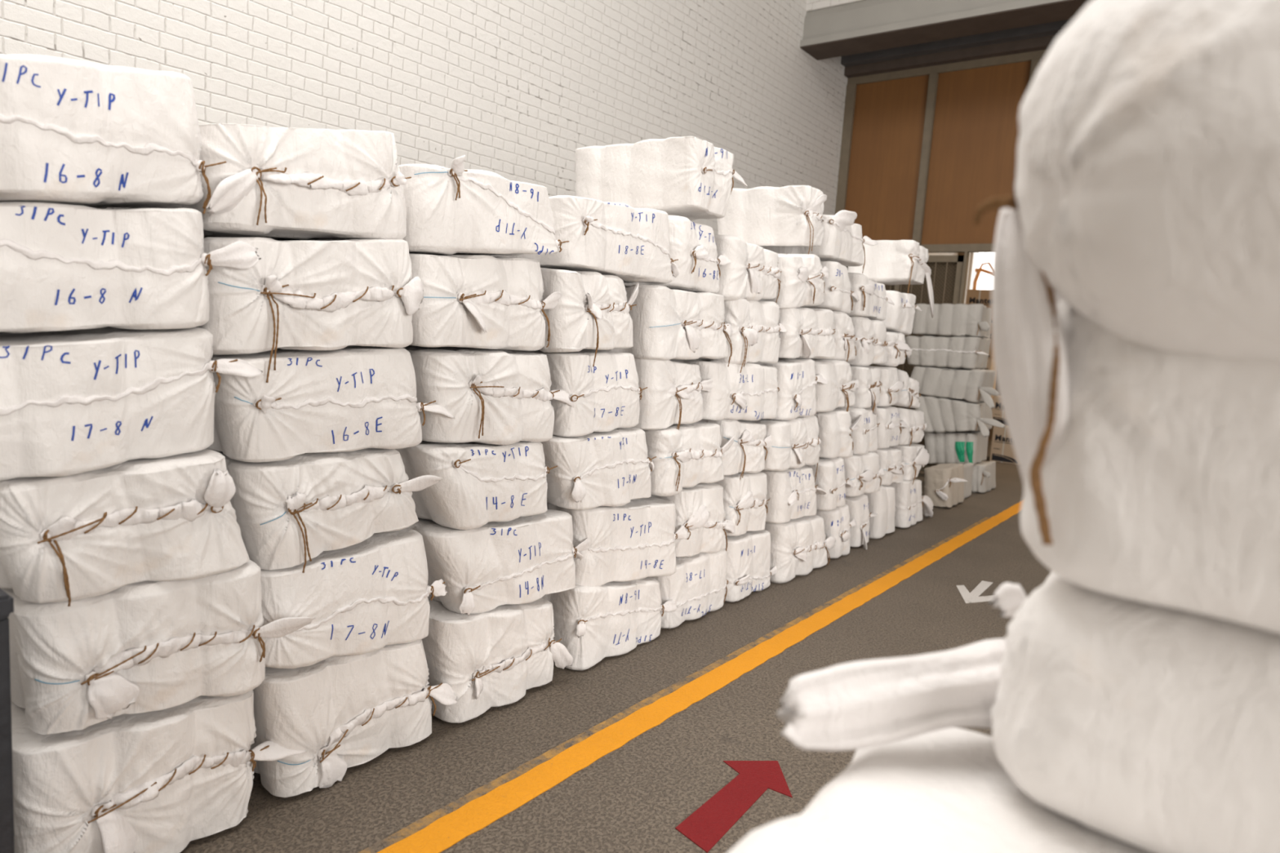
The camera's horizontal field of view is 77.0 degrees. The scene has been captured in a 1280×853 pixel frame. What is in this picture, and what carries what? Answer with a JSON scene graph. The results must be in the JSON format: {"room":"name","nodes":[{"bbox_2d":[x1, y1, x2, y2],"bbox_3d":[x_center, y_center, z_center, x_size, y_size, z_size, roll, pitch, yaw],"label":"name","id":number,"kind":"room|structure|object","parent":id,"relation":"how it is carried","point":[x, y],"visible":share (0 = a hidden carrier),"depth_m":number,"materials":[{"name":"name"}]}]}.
{"room":"warehouse","nodes":[
{"label":"warehouse","id":0,"kind":"room"},
{"bbox_2d":[0,0,979,289],"bbox_3d":[-0.145,-3.147,7.141,0.300,7.600,22.500,9,8,37],"label":"wall","id":1,"kind":"structure","parent":0,"point":[514,88],"depth_m":5.85,"materials":[{"name":"brick"}]},
{"bbox_2d":[844,75,928,239],"bbox_3d":[3.104,-3.327,10.194,0.939,2.035,0.040,9,8,37],"label":"door","id":2,"kind":"structure","parent":1,"relation":"in","point":[888,123],"depth_m":10.16,"materials":[{"name":"wood"}]},
{"bbox_2d":[845,255,964,471],"bbox_3d":[3.208,-0.828,10.305,1.558,2.670,0.090,9,8,37],"label":"gate","id":3,"kind":"object","parent":1,"relation":"attached to","point":[946,274],"visible":0.14,"depth_m":9.90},
{"bbox_2d":[800,0,1065,46],"bbox_3d":[6.290,-3.947,6.237,10.800,0.415,0.480,9,8,37],"label":"ceiling","id":4,"kind":"structure","parent":1,"relation":"attached to","point":[865,17],"depth_m":8.70,"materials":[{"name":"paint"}]},
{"bbox_2d":[835,48,1049,253],"bbox_3d":[6.824,-1.385,7.471,10.800,4.955,0.130,9,8,37],"label":"door frame","id":5,"kind":"structure","parent":1,"relation":"attached to","point":[1036,57],"depth_m":9.83,"materials":[{"name":"metal"}]},
{"bbox_2d":[800,0,1091,60],"bbox_3d":[6.276,-3.737,6.261,10.800,0.010,0.460,9,8,37],"label":"beam","id":6,"kind":"structure","parent":1,"relation":"attached to","point":[1067,9],"depth_m":8.48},
{"bbox_2d":[844,33,1060,78],"bbox_3d":[6.983,-3.892,7.173,10.800,0.105,0.280,9,8,37],"label":"trim","id":7,"kind":"structure","parent":1,"relation":"attached to","point":[1045,42],"depth_m":9.49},
{"bbox_2d":[840,18,1073,66],"bbox_3d":[6.942,-4.143,7.068,10.800,0.410,0.450,9,8,37],"label":"trim","id":8,"kind":"structure","parent":1,"relation":"attached to","point":[1057,27],"depth_m":9.33,"materials":[{"name":"concrete"}]},
{"bbox_2d":[959,251,969,303],"bbox_3d":[3.828,-0.734,9.797,0.033,2.740,0.080,9,8,37],"label":"trim","id":9,"kind":"structure","parent":1,"relation":"attached to","point":[966,253],"depth_m":9.65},
{"bbox_2d":[921,61,1031,244],"bbox_3d":[3.969,-3.195,9.545,1.040,2.035,0.040,9,8,37],"label":"door","id":10,"kind":"structure","parent":1,"relation":"in","point":[973,159],"depth_m":9.54,"materials":[{"name":"wood"}]},
{"bbox_2d":[180,440,1051,852],"bbox_3d":[4.064,1.387,4.357,11.400,0.200,23.300,9,8,37],"label":"floor","id":11,"kind":"structure","parent":0,"point":[633,798],"depth_m":3.04,"materials":[{"name":"concrete"}]},
{"bbox_2d":[0,588,14,852],"bbox_3d":[-1.654,0.793,1.335,0.235,0.905,0.963,9,8,37],"label":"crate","id":12,"kind":"object","parent":11,"relation":"on","point":[6,602],"visible":1,"depth_m":1.62,"materials":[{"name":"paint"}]},
{"bbox_2d":[10,689,306,852],"bbox_3d":[-1.528,0.918,2.402,0.831,0.446,0.753,9,8,37],"label":"bale","id":13,"kind":"object","parent":11,"relation":"on","point":[164,780],"visible":0.58,"depth_m":2.08,"materials":[{"name":"fabric"}]},
{"bbox_2d":[0,560,315,734],"bbox_3d":[-1.490,0.536,2.349,0.819,0.380,0.699,9,8,37],"label":"bale","id":14,"kind":"object","parent":13,"relation":"on","point":[144,646],"visible":0.76,"depth_m":2.04,"materials":[{"name":"fabric"}]},
{"bbox_2d":[0,448,249,606],"bbox_3d":[-1.528,0.202,2.212,0.827,0.347,0.613,9,8,37],"label":"bale","id":15,"kind":"object","parent":14,"relation":"on","point":[94,533],"visible":0.75,"depth_m":1.97,"materials":[{"name":"fabric"}]},
{"bbox_2d":[0,326,264,480],"bbox_3d":[-1.573,-0.098,2.135,0.824,0.379,0.790,9,8,37],"label":"bale","id":16,"kind":"object","parent":15,"relation":"on","point":[73,402],"visible":0.94,"depth_m":1.92,"materials":[{"name":"fabric"}]},
{"bbox_2d":[0,201,261,333],"bbox_3d":[-1.564,-0.413,2.081,0.803,0.364,0.802,9,8,37],"label":"bale","id":17,"kind":"object","parent":16,"relation":"on","point":[64,267],"visible":1,"depth_m":1.90,"materials":[{"name":"fabric"}]},
{"bbox_2d":[0,53,226,213],"bbox_3d":[-1.574,-0.712,2.004,0.801,0.399,0.732,9,8,37],"label":"bale","id":18,"kind":"object","parent":17,"relation":"on","point":[73,131],"visible":0.95,"depth_m":1.83,"materials":[{"name":"fabric"}]},
{"bbox_2d":[249,639,457,797],"bbox_3d":[-1.181,0.894,2.898,0.803,0.428,0.739,9,8,37],"label":"bale","id":19,"kind":"object","parent":11,"relation":"on","point":[345,712],"visible":0.48,"depth_m":2.58,"materials":[{"name":"fabric"}]},
{"bbox_2d":[260,528,447,668],"bbox_3d":[-1.188,0.531,2.823,0.807,0.388,0.685,9,8,37],"label":"bale","id":20,"kind":"object","parent":19,"relation":"on","point":[371,594],"visible":0.61,"depth_m":2.55,"materials":[{"name":"fabric"}]},
{"bbox_2d":[217,448,443,573],"bbox_3d":[-1.189,0.216,2.738,0.797,0.350,0.675,9,8,37],"label":"bale","id":21,"kind":"object","parent":20,"relation":"on","point":[297,508],"visible":0.61,"depth_m":2.44,"materials":[{"name":"fabric"}]},
{"bbox_2d":[205,346,455,462],"bbox_3d":[-1.168,-0.120,2.711,0.803,0.341,0.799,9,8,37],"label":"bale","id":22,"kind":"object","parent":21,"relation":"on","point":[347,398],"visible":0.73,"depth_m":2.40,"materials":[{"name":"fabric"}]},
{"bbox_2d":[195,237,423,382],"bbox_3d":[-1.198,-0.406,2.581,0.815,0.466,0.662,9,8,37],"label":"bale","id":23,"kind":"object","parent":22,"relation":"on","point":[336,294],"visible":0.79,"depth_m":2.32,"materials":[{"name":"fabric"}]},
{"bbox_2d":[106,123,411,239],"bbox_3d":[-1.197,-0.765,2.523,0.792,0.383,0.661,9,8,37],"label":"bale","id":24,"kind":"object","parent":23,"relation":"on","point":[274,183],"visible":0.71,"depth_m":2.28,"materials":[{"name":"fabric"}]},
{"bbox_2d":[422,598,573,723],"bbox_3d":[-0.801,0.855,3.397,0.825,0.437,0.683,9,8,37],"label":"bale","id":25,"kind":"object","parent":11,"relation":"on","point":[490,659],"visible":0.61,"depth_m":3.08,"materials":[{"name":"fabric"}]},
{"bbox_2d":[406,509,590,615],"bbox_3d":[-0.761,0.498,3.404,0.810,0.364,0.863,9,8,37],"label":"bale","id":26,"kind":"object","parent":25,"relation":"on","point":[522,560],"visible":0.66,"depth_m":3.09,"materials":[{"name":"fabric"}]},
{"bbox_2d":[395,440,557,529],"bbox_3d":[-0.832,0.174,3.243,0.824,0.321,0.690,9,8,37],"label":"bale","id":27,"kind":"object","parent":26,"relation":"on","point":[481,484],"visible":0.6,"depth_m":2.95,"materials":[{"name":"fabric"}]},
{"bbox_2d":[403,345,575,444],"bbox_3d":[-0.758,-0.151,3.267,0.826,0.365,0.848,9,8,37],"label":"bale","id":28,"kind":"object","parent":27,"relation":"on","point":[495,397],"visible":0.67,"depth_m":2.92,"materials":[{"name":"fabric"}]},
{"bbox_2d":[408,253,561,351],"bbox_3d":[-0.808,-0.498,3.121,0.821,0.362,0.702,9,8,37],"label":"bale","id":29,"kind":"object","parent":28,"relation":"on","point":[479,301],"visible":0.66,"depth_m":2.85,"materials":[{"name":"fabric"}]},
{"bbox_2d":[398,155,568,256],"bbox_3d":[-0.795,-0.797,3.083,0.813,0.328,0.732,8,8,34],"label":"bale","id":30,"kind":"object","parent":29,"relation":"on","point":[455,210],"visible":0.62,"depth_m":2.76,"materials":[{"name":"fabric"}]},
{"bbox_2d":[541,577,677,670],"bbox_3d":[-0.343,0.835,4.022,0.820,0.393,0.805,9,8,37],"label":"bale","id":31,"kind":"object","parent":11,"relation":"on","point":[594,624],"visible":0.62,"depth_m":3.65,"materials":[{"name":"fabric"}]},
{"bbox_2d":[546,497,688,586],"bbox_3d":[-0.300,0.509,4.023,0.815,0.432,0.830,9,8,37],"label":"bale","id":32,"kind":"object","parent":31,"relation":"on","point":[633,540],"visible":0.51,"depth_m":3.71,"materials":[{"name":"fabric"}]},
{"bbox_2d":[540,426,656,510],"bbox_3d":[-0.417,0.153,3.782,0.821,0.346,0.756,9,8,37],"label":"bale","id":33,"kind":"object","parent":32,"relation":"on","point":[594,469],"visible":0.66,"depth_m":3.47,"materials":[{"name":"fabric"}]},
{"bbox_2d":[502,349,647,436],"bbox_3d":[-0.423,-0.191,3.715,0.782,0.366,0.599,9,8,37],"label":"bale","id":34,"kind":"object","parent":33,"relation":"on","point":[605,395],"visible":0.54,"depth_m":3.42,"materials":[{"name":"fabric"}]},
{"bbox_2d":[538,267,639,366],"bbox_3d":[-0.447,-0.495,3.614,0.826,0.396,0.647,9,8,37],"label":"bale","id":35,"kind":"object","parent":34,"relation":"on","point":[592,311],"visible":0.61,"depth_m":3.29,"materials":[{"name":"fabric"}]},
{"bbox_2d":[357,517,990,852],"bbox_3d":[-0.024,1.141,3.235,0.058,0.002,11.000,9,8,37],"label":"floor line edge","id":36,"kind":"object","parent":11,"relation":"on","point":[421,824],"depth_m":3.08,"materials":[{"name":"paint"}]},
{"bbox_2d":[651,548,728,628],"bbox_3d":[0.020,0.820,4.523,0.802,0.356,0.635,9,8,37],"label":"bale","id":37,"kind":"object","parent":11,"relation":"on","point":[698,587],"visible":0.43,"depth_m":4.24,"materials":[{"name":"fabric"}]},
{"bbox_2d":[650,483,735,557],"bbox_3d":[0.078,0.504,4.524,0.805,0.500,0.611,9,8,37],"label":"bale","id":38,"kind":"object","parent":37,"relation":"on","point":[700,508],"visible":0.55,"depth_m":4.22,"materials":[{"name":"fabric"}]},
{"bbox_2d":[643,421,735,496],"bbox_3d":[0.003,0.112,4.340,0.819,0.350,0.692,8,8,34],"label":"bale","id":39,"kind":"object","parent":38,"relation":"on","point":[690,455],"visible":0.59,"depth_m":4.03,"materials":[{"name":"fabric"}]},
{"bbox_2d":[631,357,712,430],"bbox_3d":[-0.079,-0.187,4.190,0.785,0.387,0.592,9,8,37],"label":"bale","id":40,"kind":"object","parent":39,"relation":"on","point":[673,395],"visible":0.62,"depth_m":3.86,"materials":[{"name":"fabric"}]},
{"bbox_2d":[597,284,733,366],"bbox_3d":[-0.032,-0.530,4.177,0.813,0.376,0.781,9,8,37],"label":"bale","id":41,"kind":"object","parent":40,"relation":"on","point":[668,324],"visible":0.58,"depth_m":3.83,"materials":[{"name":"fabric"}]},
{"bbox_2d":[491,195,679,284],"bbox_3d":[-0.348,-0.849,3.682,0.844,0.327,0.816,9,8,37],"label":"bale","id":42,"kind":"object","parent":41,"relation":"on","point":[628,243],"visible":0.63,"depth_m":3.38,"materials":[{"name":"fabric"}]},
{"bbox_2d":[623,215,730,293],"bbox_3d":[0.039,-0.879,4.187,0.797,0.338,0.519,9,8,37],"label":"bale","id":43,"kind":"object","parent":41,"relation":"on","point":[693,244],"visible":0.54,"depth_m":3.90,"materials":[{"name":"fabric"}]},
{"bbox_2d":[575,136,746,221],"bbox_3d":[0.105,-1.262,4.215,0.808,0.352,0.563,9,8,37],"label":"bale","id":44,"kind":"object","parent":43,"relation":"on","point":[689,177],"visible":0.82,"depth_m":3.96,"materials":[{"name":"fabric"}]},
{"bbox_2d":[377,501,1022,852],"bbox_3d":[0.642,1.099,3.984,0.132,0.003,13.000,9,8,37],"label":"floor marking","id":45,"kind":"object","parent":11,"relation":"on","point":[449,829],"depth_m":3.11,"materials":[{"name":"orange paint"}]},
{"bbox_2d":[675,760,792,852],"bbox_3d":[0.313,1.227,2.667,0.292,0.003,0.617,9,8,37],"label":"arrow","id":46,"kind":"object","parent":11,"relation":"on","point":[710,822],"depth_m":2.64,"materials":[{"name":"red paint"}]},
{"bbox_2d":[724,529,777,602],"bbox_3d":[0.423,0.771,5.032,0.813,0.387,0.702,9,8,37],"label":"bale","id":47,"kind":"object","parent":11,"relation":"on","point":[748,553],"visible":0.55,"depth_m":4.68,"materials":[{"name":"fabric"}]},
{"bbox_2d":[712,471,769,536],"bbox_3d":[0.362,0.413,4.894,0.797,0.393,0.500,9,8,37],"label":"bale","id":48,"kind":"object","parent":47,"relation":"on","point":[744,501],"visible":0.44,"depth_m":4.59,"materials":[{"name":"fabric"}]},
{"bbox_2d":[699,418,771,481],"bbox_3d":[0.336,0.087,4.787,0.805,0.366,0.544,9,8,37],"label":"bale","id":49,"kind":"object","parent":48,"relation":"on","point":[746,454],"visible":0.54,"depth_m":4.53,"materials":[{"name":"fabric"}]},
{"bbox_2d":[669,359,779,420],"bbox_3d":[0.305,-0.233,4.680,0.808,0.333,0.809,9,8,37],"label":"bale","id":50,"kind":"object","parent":49,"relation":"on","point":[750,394],"visible":0.52,"depth_m":4.36,"materials":[{"name":"fabric"}]},
{"bbox_2d":[693,297,786,373],"bbox_3d":[0.387,-0.548,4.719,0.831,0.406,0.669,9,8,37],"label":"bale","id":51,"kind":"object","parent":50,"relation":"on","point":[754,337],"visible":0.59,"depth_m":4.42,"materials":[{"name":"fabric"}]},
{"bbox_2d":[714,234,781,302],"bbox_3d":[0.349,-0.878,4.608,0.797,0.338,0.673,9,8,37],"label":"bale","id":52,"kind":"object","parent":51,"relation":"on","point":[753,273],"visible":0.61,"depth_m":4.27,"materials":[{"name":"fabric"}]},
{"bbox_2d":[764,515,835,583],"bbox_3d":[0.823,0.740,5.518,0.823,0.426,0.858,8,8,34],"label":"bale","id":53,"kind":"object","parent":11,"relation":"on","point":[798,546],"visible":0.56,"depth_m":5.14,"materials":[{"name":"fabric"}]},
{"bbox_2d":[760,466,826,523],"bbox_3d":[0.742,0.390,5.342,0.810,0.357,0.710,9,8,37],"label":"bale","id":54,"kind":"object","parent":53,"relation":"on","point":[791,492],"visible":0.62,"depth_m":4.98,"materials":[{"name":"fabric"}]},
{"bbox_2d":[734,415,821,482],"bbox_3d":[0.712,0.123,5.233,0.819,0.462,0.745,9,8,37],"label":"bale","id":55,"kind":"object","parent":54,"relation":"on","point":[794,444],"visible":0.48,"depth_m":4.91,"materials":[{"name":"fabric"}]},
{"bbox_2d":[747,357,827,420],"bbox_3d":[0.742,-0.275,5.188,0.809,0.380,0.595,9,8,37],"label":"bale","id":56,"kind":"object","parent":55,"relation":"on","point":[797,379],"visible":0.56,"depth_m":4.85,"materials":[{"name":"fabric"}]},
{"bbox_2d":[777,307,835,359],"bbox_3d":[0.786,-0.612,5.188,0.826,0.342,0.712,9,8,37],"label":"bale","id":57,"kind":"object","parent":56,"relation":"on","point":[809,334],"visible":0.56,"depth_m":4.90,"materials":[{"name":"fabric"}]},
{"bbox_2d":[757,253,829,308],"bbox_3d":[0.737,-0.907,5.063,0.806,0.367,0.568,9,8,37],"label":"bale","id":58,"kind":"object","parent":57,"relation":"on","point":[802,275],"visible":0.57,"depth_m":4.74,"materials":[{"name":"fabric"}]},
{"bbox_2d":[716,185,826,253],"bbox_3d":[0.816,-1.268,5.045,0.690,0.425,0.330,9,8,37],"label":"bale","id":59,"kind":"object","parent":58,"relation":"on","point":[789,215],"visible":0.91,"depth_m":4.90,"materials":[{"name":"fabric"}]},
{"bbox_2d":[815,504,856,558],"bbox_3d":[1.184,0.704,5.988,0.815,0.407,0.469,9,8,37],"label":"bale","id":60,"kind":"object","parent":11,"relation":"on","point":[837,523],"visible":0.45,"depth_m":5.69,"materials":[{"name":"fabric"}]},
{"bbox_2d":[804,457,853,511],"bbox_3d":[1.099,0.352,5.813,0.798,0.365,0.540,9,8,37],"label":"bale","id":61,"kind":"object","parent":60,"relation":"on","point":[830,475],"visible":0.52,"depth_m":5.49,"materials":[{"name":"fabric"}]},
{"bbox_2d":[813,408,862,458],"bbox_3d":[1.107,0.006,5.754,0.836,0.366,0.575,9,8,37],"label":"bale","id":62,"kind":"object","parent":61,"relation":"on","point":[836,426],"visible":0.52,"depth_m":5.44,"materials":[{"name":"fabric"}]},
{"bbox_2d":[812,359,859,412],"bbox_3d":[1.053,-0.262,5.622,0.800,0.454,0.678,9,8,37],"label":"bale","id":63,"kind":"object","parent":62,"relation":"on","point":[839,392],"visible":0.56,"depth_m":5.31,"materials":[{"name":"fabric"}]},
{"bbox_2d":[813,311,862,361],"bbox_3d":[1.141,-0.646,5.667,0.792,0.329,0.498,9,8,37],"label":"bale","id":64,"kind":"object","parent":63,"relation":"on","point":[844,336],"visible":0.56,"depth_m":5.36,"materials":[{"name":"fabric"}]},
{"bbox_2d":[799,261,858,314],"bbox_3d":[1.063,-0.946,5.505,0.789,0.318,0.535,9,8,37],"label":"bale","id":65,"kind":"object","parent":64,"relation":"on","point":[837,292],"visible":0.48,"depth_m":5.16,"materials":[{"name":"fabric"}]},
{"bbox_2d":[761,209,877,273],"bbox_3d":[1.142,-1.241,5.451,0.747,0.355,0.786,9,8,37],"label":"bale","id":66,"kind":"object","parent":65,"relation":"on","point":[842,242],"visible":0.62,"depth_m":5.14,"materials":[{"name":"fabric"}]},
{"bbox_2d":[845,493,878,549],"bbox_3d":[1.447,0.695,6.348,0.799,0.459,0.506,9,8,37],"label":"bale","id":67,"kind":"object","parent":11,"relation":"on","point":[858,506],"visible":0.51,"depth_m":6.05,"materials":[{"name":"fabric"}]},
{"bbox_2d":[842,451,884,497],"bbox_3d":[1.418,0.314,6.238,0.811,0.334,0.670,9,8,37],"label":"bale","id":68,"kind":"object","parent":67,"relation":"on","point":[864,473],"visible":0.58,"depth_m":5.92,"materials":[{"name":"fabric"}]},
{"bbox_2d":[836,407,879,454],"bbox_3d":[1.387,-0.011,6.127,0.823,0.345,0.532,9,8,37],"label":"bale","id":69,"kind":"object","parent":68,"relation":"on","point":[864,437],"visible":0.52,"depth_m":5.81,"materials":[{"name":"fabric"}]},
{"bbox_2d":[848,365,882,414],"bbox_3d":[1.411,-0.308,6.088,0.831,0.357,0.503,9,8,37],"label":"bale","id":70,"kind":"object","parent":69,"relation":"on","point":[868,395],"visible":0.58,"depth_m":5.79,"materials":[{"name":"fabric"}]},
{"bbox_2d":[809,315,895,366],"bbox_3d":[1.432,-0.649,6.056,0.819,0.351,0.618,9,8,37],"label":"bale","id":71,"kind":"object","parent":70,"relation":"on","point":[870,349],"visible":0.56,"depth_m":5.74,"materials":[{"name":"fabric"}]},
{"bbox_2d":[847,272,893,320],"bbox_3d":[1.403,-0.956,5.961,0.796,0.300,0.734,9,8,37],"label":"bale","id":72,"kind":"object","parent":71,"relation":"on","point":[871,304],"visible":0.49,"depth_m":5.57,"materials":[{"name":"fabric"}]},
{"bbox_2d":[863,485,895,538],"bbox_3d":[1.710,0.629,6.728,0.795,0.452,0.570,9,8,37],"label":"bale","id":73,"kind":"object","parent":11,"relation":"on","point":[882,503],"visible":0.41,"depth_m":6.39},
{"bbox_2d":[873,448,906,485],"bbox_3d":[1.765,0.283,6.708,0.818,0.326,0.604,9,8,37],"label":"bale","id":74,"kind":"object","parent":73,"relation":"on","point":[890,459],"visible":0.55,"depth_m":6.43,"materials":[{"name":"fabric"}]},
{"bbox_2d":[868,405,907,448],"bbox_3d":[1.734,-0.033,6.594,0.793,0.340,0.645,9,8,37],"label":"bale","id":75,"kind":"object","parent":74,"relation":"on","point":[888,430],"visible":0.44,"depth_m":6.26,"materials":[{"name":"fabric"}]},
{"bbox_2d":[866,365,904,406],"bbox_3d":[1.687,-0.351,6.484,0.805,0.324,0.475,9,8,37],"label":"bale","id":76,"kind":"object","parent":75,"relation":"on","point":[889,379],"visible":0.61,"depth_m":6.17,"materials":[{"name":"fabric"}]},
{"bbox_2d":[873,331,912,366],"bbox_3d":[1.741,-0.641,6.474,0.850,0.273,0.535,9,8,37],"label":"bale","id":77,"kind":"object","parent":76,"relation":"on","point":[897,353],"visible":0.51,"depth_m":6.17,"materials":[{"name":"fabric"}]},
{"bbox_2d":[880,290,921,335],"bbox_3d":[1.809,-0.924,6.523,0.808,0.339,0.649,9,8,37],"label":"bale","id":78,"kind":"object","parent":77,"relation":"on","point":[900,317],"visible":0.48,"depth_m":6.18,"materials":[{"name":"fabric"}]},
{"bbox_2d":[847,240,933,318],"bbox_3d":[2.073,-1.206,6.610,0.589,0.581,0.643,9,8,37],"label":"bale","id":79,"kind":"object","parent":78,"relation":"on","point":[888,262],"visible":0.81,"depth_m":6.34,"materials":[{"name":"fabric"}]},
{"bbox_2d":[888,478,933,528],"bbox_3d":[2.172,0.601,7.317,0.808,0.446,0.954,9,8,37],"label":"bale","id":80,"kind":"object","parent":11,"relation":"on","point":[910,505],"visible":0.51,"depth_m":6.88,"materials":[{"name":"fabric"}]},
{"bbox_2d":[888,443,929,484],"bbox_3d":[2.100,0.270,7.151,0.834,0.349,0.586,9,8,37],"label":"bale","id":81,"kind":"object","parent":80,"relation":"on","point":[915,455],"visible":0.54,"depth_m":6.82,"materials":[{"name":"fabric"}]},
{"bbox_2d":[897,407,927,446],"bbox_3d":[2.049,-0.041,7.038,0.809,0.332,0.626,9,8,37],"label":"bale","id":82,"kind":"object","parent":81,"relation":"on","point":[914,419],"visible":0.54,"depth_m":6.73,"materials":[{"name":"fabric"}]},
{"bbox_2d":[892,368,920,408],"bbox_3d":[1.950,-0.349,6.830,0.796,0.337,0.496,9,8,37],"label":"bale","id":83,"kind":"object","parent":82,"relation":"on","point":[908,396],"visible":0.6,"depth_m":6.55,"materials":[{"name":"fabric"}]},
{"bbox_2d":[924,463,967,507],"bbox_3d":[3.125,0.589,8.085,0.440,0.402,0.614,9,8,37],"label":"bale","id":84,"kind":"object","parent":11,"relation":"on","point":[944,482],"visible":0.95,"depth_m":7.92,"materials":[{"name":"fabric"}]},
{"bbox_2d":[963,462,973,498],"bbox_3d":[3.406,0.585,8.494,0.141,0.375,0.555,9,8,37],"label":"bale","id":85,"kind":"object","parent":11,"relation":"on","point":[968,467],"visible":0.4,"depth_m":8.54},
{"bbox_2d":[955,580,993,603],"bbox_3d":[2.188,1.066,5.176,0.267,0.003,0.577,5,7,12],"label":"arrow","id":86,"kind":"object","parent":11,"relation":"on","point":[972,597],"depth_m":5.13,"materials":[{"name":"white paint"}]},
{"bbox_2d":[972,262,992,289],"bbox_3d":[6.090,-1.350,14.528,0.404,3.189,0.070,9,8,37],"label":"yard hoist","id":87,"kind":"structure","parent":11,"relation":"on","point":[980,269],"depth_m":14.41,"materials":[{"name":"orange paint"}]},
{"bbox_2d":[971,461,995,493],"bbox_3d":[3.833,0.554,9.212,0.499,0.329,0.658,9,8,37],"label":"bale","id":88,"kind":"object","parent":11,"relation":"on","point":[984,477],"visible":0.42,"depth_m":8.92,"materials":[{"name":"fabric"}]},
{"bbox_2d":[924,431,988,464],"bbox_3d":[3.613,0.238,9.226,0.628,0.441,0.650,9,8,37],"label":"bale","id":89,"kind":"object","parent":88,"relation":"on","point":[962,447],"visible":0.84,"depth_m":8.99},
{"bbox_2d":[915,394,1005,437],"bbox_3d":[3.644,-0.114,9.095,1.079,0.420,0.685,9,8,37],"label":"bale","id":90,"kind":"object","parent":89,"relation":"on","point":[941,415],"visible":0.88,"depth_m":8.91,"materials":[{"name":"fabric"}]},
{"bbox_2d":[910,366,999,408],"bbox_3d":[3.625,-0.458,9.107,1.043,0.416,0.678,9,8,37],"label":"bale","id":91,"kind":"object","parent":90,"relation":"on","point":[971,385],"visible":0.92,"depth_m":8.88,"materials":[{"name":"fabric"}]},
{"bbox_2d":[905,335,991,368],"bbox_3d":[3.567,-0.849,9.201,0.955,0.372,0.667,9,8,37],"label":"bale","id":92,"kind":"object","parent":91,"relation":"on","point":[961,353],"visible":0.97,"depth_m":8.97,"materials":[{"name":"fabric"}]},
{"bbox_2d":[912,303,991,337],"bbox_3d":[3.606,-1.202,9.140,0.877,0.371,0.637,9,8,37],"label":"bale","id":93,"kind":"object","parent":92,"relation":"on","point":[957,320],"visible":0.93,"depth_m":8.91,"materials":[{"name":"fabric"}]},
{"bbox_2d":[986,429,991,456],"bbox_3d":[5.003,0.205,12.192,0.450,0.499,0.425,9,8,37],"label":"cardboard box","id":94,"kind":"object","parent":11,"relation":"on","point":[989,430],"visible":0.02,"depth_m":12.19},
{"bbox_3d":[5.036,-0.288,12.135,0.450,0.499,0.425,9,8,37],"label":"cardboard box","id":95,"kind":"object","parent":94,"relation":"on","visible":0},
{"bbox_2d":[980,358,996,389],"bbox_3d":[5.069,-0.780,12.079,0.450,0.499,0.425,9,8,37],"label":"cardboard box","id":96,"kind":"object","parent":95,"relation":"on","point":[990,364],"visible":0.02,"depth_m":11.80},
{"bbox_2d":[987,329,993,358],"bbox_3d":[5.102,-1.273,12.023,0.450,0.499,0.425,9,8,37],"label":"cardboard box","id":97,"kind":"object","parent":96,"relation":"on","point":[990,353],"visible":0.04,"depth_m":11.75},
{"bbox_2d":[965,289,991,307],"bbox_3d":[5.135,-1.766,11.966,0.450,0.499,0.425,9,8,37],"label":"cardboard box","id":98,"kind":"object","parent":97,"relation":"on","point":[974,296],"visible":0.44,"depth_m":11.80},
{"bbox_2d":[989,426,1018,465],"bbox_3d":[5.433,0.262,11.806,0.425,0.530,0.425,9,8,37],"label":"cardboard box","id":99,"kind":"object","parent":11,"relation":"on","point":[1002,451],"visible":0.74,"depth_m":11.68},
{"bbox_2d":[991,395,1006,426],"bbox_3d":[5.469,-0.222,11.874,0.425,0.425,0.425,9,8,37],"label":"cardboard box","id":100,"kind":"object","parent":99,"relation":"on","point":[997,412],"visible":0.23,"depth_m":11.78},
{"bbox_3d":[0.405,1.284,0.737,0.764,0.348,0.690,9,8,37],"label":"bale","id":101,"kind":"object","parent":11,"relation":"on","visible":0},
{"bbox_3d":[0.422,0.957,0.698,0.791,0.344,0.687,9,8,37],"label":"bale","id":102,"kind":"object","parent":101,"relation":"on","visible":0},
{"bbox_2d":[727,727,1152,852],"bbox_3d":[0.449,0.621,0.638,0.829,0.360,0.756,9,8,37],"label":"bale","id":103,"kind":"object","parent":102,"relation":"on","point":[947,790],"visible":0.61,"depth_m":0.86},
{"bbox_2d":[775,571,1279,852],"bbox_3d":[0.795,0.302,0.962,1.017,0.271,0.799,9,8,37],"label":"bale","id":104,"kind":"object","parent":103,"relation":"on","point":[1153,728],"visible":0.8,"depth_m":0.78},
{"bbox_2d":[1019,298,1279,633],"bbox_3d":[0.881,0.038,0.853,0.793,0.308,0.714,9,8,37],"label":"bale","id":105,"kind":"object","parent":104,"relation":"on","point":[1162,487],"visible":0.76,"depth_m":0.73},
{"bbox_2d":[973,0,1279,545],"bbox_3d":[0.833,-0.117,0.754,0.867,0.593,0.790,9,8,37],"label":"bale","id":106,"kind":"object","parent":105,"relation":"on","point":[1146,200],"visible":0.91,"depth_m":0.64,"materials":[{"name":"fabric"}]},
{"bbox_2d":[805,0,863,12],"bbox_3d":[6.388,-5.279,6.097,10.800,2.270,0.350,9,8,37],"label":"beam","id":107,"kind":"structure","parent":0,"point":[811,5],"depth_m":9.17,"materials":[{"name":"white paint"}]},
{"bbox_2d":[957,252,998,440],"bbox_3d":[10.275,-2.977,11.747,10.800,7.600,0.200,9,8,37],"label":"wall","id":108,"kind":"structure","parent":0,"point":[958,253],"depth_m":14.89,"materials":[{"name":"brown paint"}]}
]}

